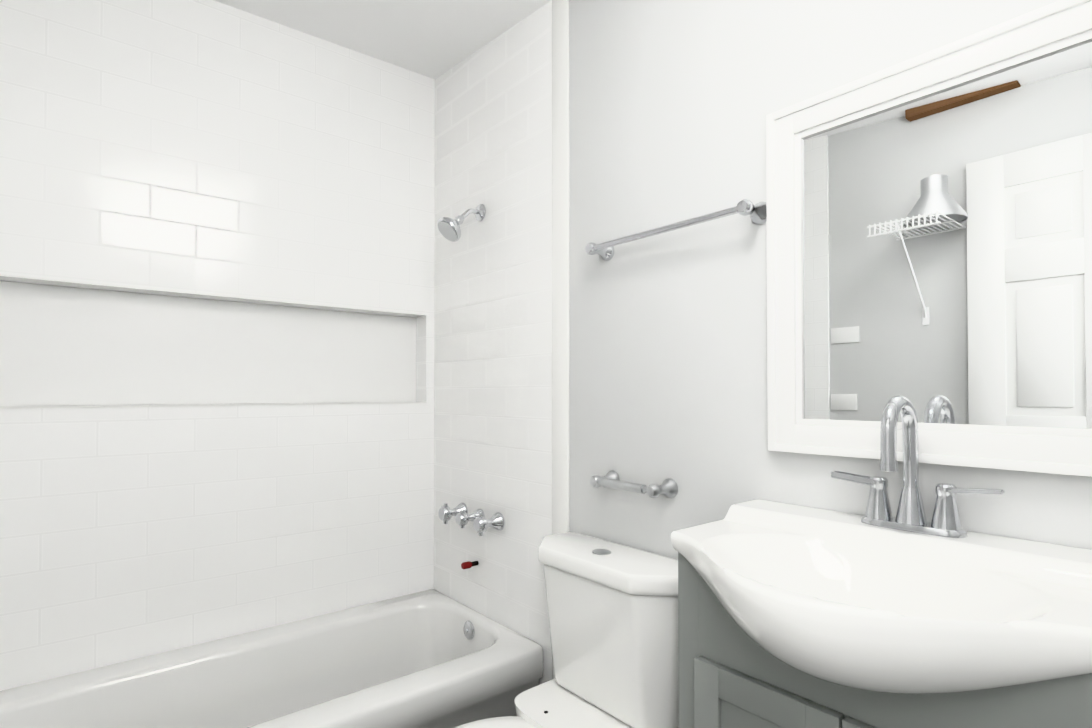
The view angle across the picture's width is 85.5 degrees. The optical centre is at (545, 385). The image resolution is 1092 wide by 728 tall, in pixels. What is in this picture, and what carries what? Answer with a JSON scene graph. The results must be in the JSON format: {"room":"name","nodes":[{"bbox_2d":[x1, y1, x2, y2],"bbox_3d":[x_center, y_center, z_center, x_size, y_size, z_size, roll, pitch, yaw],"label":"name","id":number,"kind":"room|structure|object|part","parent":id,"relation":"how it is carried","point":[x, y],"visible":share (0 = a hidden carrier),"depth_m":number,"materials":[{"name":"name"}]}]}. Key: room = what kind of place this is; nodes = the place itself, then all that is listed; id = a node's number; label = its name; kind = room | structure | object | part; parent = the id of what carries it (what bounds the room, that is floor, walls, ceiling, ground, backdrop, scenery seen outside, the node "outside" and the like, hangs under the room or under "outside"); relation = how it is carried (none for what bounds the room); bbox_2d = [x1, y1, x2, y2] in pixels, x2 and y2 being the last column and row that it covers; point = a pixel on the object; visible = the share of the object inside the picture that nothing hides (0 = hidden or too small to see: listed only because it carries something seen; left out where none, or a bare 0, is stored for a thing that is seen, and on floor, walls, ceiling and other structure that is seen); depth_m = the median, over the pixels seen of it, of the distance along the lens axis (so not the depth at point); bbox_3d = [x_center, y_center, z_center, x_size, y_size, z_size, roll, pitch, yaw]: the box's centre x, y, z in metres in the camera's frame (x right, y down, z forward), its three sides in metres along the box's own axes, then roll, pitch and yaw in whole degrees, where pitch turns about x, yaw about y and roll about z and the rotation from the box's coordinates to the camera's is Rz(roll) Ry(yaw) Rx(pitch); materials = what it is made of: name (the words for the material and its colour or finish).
{"room":"bathroom","nodes":[
{"label":"bathroom","id":0,"kind":"room"},
{"bbox_2d":[0,0,434,690],"bbox_3d":[-1.073,-0.104,1.933,1.810,2.620,0.140,1,-1,-40],"label":"wall","id":1,"kind":"structure","parent":0,"point":[206,146],"depth_m":1.85,"materials":[{"name":"tile"}]},
{"bbox_2d":[0,281,415,405],"bbox_3d":[-1.086,-0.109,1.945,1.444,0.341,0.004,1,-1,-40],"label":"wall niche","id":2,"kind":"object","parent":1,"relation":"in","point":[60,345],"visible":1,"depth_m":1.89,"materials":[{"name":"white tile"}]},
{"bbox_2d":[0,274,426,407],"bbox_3d":[-1.058,-0.110,1.910,1.445,0.351,0.094,1,-1,-40],"label":"trim","id":3,"kind":"structure","parent":1,"relation":"attached to","point":[52,282],"depth_m":1.84,"materials":[{"name":"white tile"}]},
{"bbox_2d":[214,0,550,78],"bbox_3d":[-0.296,-1.279,1.008,1.810,0.496,2.580,1,-1,-40],"label":"ceiling","id":4,"kind":"structure","parent":0,"point":[433,39],"depth_m":1.97,"materials":[{"name":"white paint"}]},
{"bbox_2d":[569,0,1091,559],"bbox_3d":[0.393,-0.111,1.470,0.140,2.620,2.440,1,-1,-40],"label":"wall","id":5,"kind":"structure","parent":0,"point":[673,104],"depth_m":1.40,"materials":[{"name":"grey paint"}]},
{"bbox_2d":[434,0,551,684],"bbox_3d":[-0.210,-0.102,2.082,0.010,2.620,0.728,1,-1,-40],"label":"wall tile","id":6,"kind":"structure","parent":5,"relation":"attached to","point":[493,330],"depth_m":2.02,"materials":[{"name":"white tile"}]},
{"bbox_2d":[438,503,464,523],"bbox_3d":[-0.340,0.463,2.150,0.093,0.072,0.072,1,-1,-40],"label":"shower valve","id":7,"kind":"object","parent":6,"relation":"attached to","point":[443,513],"depth_m":2.12,"materials":[{"name":"silver metal"}]},
{"bbox_2d":[449,504,466,527],"bbox_3d":[-0.267,0.462,2.062,0.093,0.061,0.061,1,-1,-40],"label":"shower valve","id":8,"kind":"object","parent":6,"relation":"attached to","point":[460,511],"depth_m":2.04,"materials":[{"name":"silver metal"}]},
{"bbox_2d":[437,204,485,241],"bbox_3d":[-0.295,-0.570,2.052,0.166,0.150,0.092,1,-1,-40],"label":"shower head","id":9,"kind":"object","parent":6,"relation":"attached to","point":[449,229],"visible":1,"depth_m":2.03},
{"bbox_2d":[461,561,478,568],"bbox_3d":[-0.268,0.633,2.085,0.062,0.023,0.024,1,-1,-40],"label":"stub","id":10,"kind":"object","parent":6,"relation":"attached to","point":[467,565],"visible":1,"depth_m":2.07,"materials":[{"name":"red plastic"}]},
{"bbox_2d":[466,508,504,535],"bbox_3d":[-0.194,0.461,1.973,0.093,0.072,0.072,1,-1,-40],"label":"shower valve","id":11,"kind":"object","parent":6,"relation":"attached to","point":[477,518],"depth_m":1.97,"materials":[{"name":"silver metal"}]},
{"bbox_2d":[552,0,569,679],"bbox_3d":[0.043,-0.107,1.773,0.012,2.620,0.072,1,-1,-40],"label":"trim","id":12,"kind":"structure","parent":5,"relation":"attached to","point":[560,298],"depth_m":1.77,"materials":[{"name":"white wood"}]},
{"bbox_2d":[590,470,677,497],"bbox_3d":[0.215,0.255,1.510,0.076,0.048,0.243,1,-1,-40],"label":"toilet paper holder","id":13,"kind":"object","parent":5,"relation":"attached to","point":[668,488],"visible":1,"depth_m":1.46,"materials":[{"name":"silver metal"}]},
{"bbox_2d":[585,199,766,260],"bbox_3d":[0.289,-0.369,1.429,0.076,0.048,0.508,1,-1,-40],"label":"towel rail","id":14,"kind":"object","parent":5,"relation":"attached to","point":[757,212],"visible":0.94,"depth_m":1.34,"materials":[{"name":"silver metal"}]},
{"bbox_2d":[766,0,1091,476],"bbox_3d":[0.658,-0.218,1.015,0.028,0.702,0.588,1,-1,-40],"label":"mirror","id":15,"kind":"object","parent":5,"relation":"attached to","point":[929,235],"visible":0.98,"depth_m":1.00,"materials":[{"name":"white mirror"}]},
{"bbox_3d":[-0.296,1.253,0.974,1.810,0.120,2.580,1,-1,-40],"label":"floor","id":16,"kind":"structure","parent":0,"visible":0},
{"bbox_2d":[0,589,542,727],"bbox_3d":[-0.804,0.999,1.593,1.504,0.405,0.697,1,-1,-40],"label":"bathtub","id":17,"kind":"object","parent":16,"relation":"on","point":[431,658],"visible":1,"depth_m":1.75,"materials":[{"name":"white ceramic"}]},
{"bbox_2d":[454,532,678,727],"bbox_3d":[-0.054,0.804,1.303,0.723,0.786,0.482,1,-1,-40],"label":"toilet","id":18,"kind":"object","parent":16,"relation":"on","point":[612,607],"visible":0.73,"depth_m":1.40,"materials":[{"name":"white ceramic"}]},
{"bbox_3d":[-0.096,1.003,1.266,0.615,0.388,0.370,1,-1,-40],"label":"bowl","id":19,"kind":"part","parent":18,"relation":"part of","materials":[{"name":"white ceramic"}]},
{"bbox_3d":[0.153,0.443,1.479,0.186,0.046,0.482,1,-1,-40],"label":"lid","id":20,"kind":"part","parent":18,"relation":"part of","materials":[{"name":"white ceramic"}]},
{"bbox_3d":[0.158,0.632,1.480,0.168,0.328,0.450,1,-1,-40],"label":"tank","id":21,"kind":"part","parent":18,"relation":"part of","materials":[{"name":"white ceramic"}]},
{"bbox_2d":[671,395,1091,727],"bbox_3d":[0.473,0.604,0.885,0.462,1.176,0.610,1,-1,-40],"label":"bathroom vanity","id":22,"kind":"object","parent":16,"relation":"on","point":[877,615],"visible":1,"depth_m":0.86,"materials":[{"name":"white ceramic"}]},
{"bbox_2d":[831,395,1004,537],"bbox_3d":[0.584,0.129,0.973,0.130,0.224,0.256,1,-1,-40],"label":"faucet","id":23,"kind":"object","parent":22,"relation":"on","point":[910,521],"depth_m":0.98,"materials":[{"name":"silver metal"}]}
]}

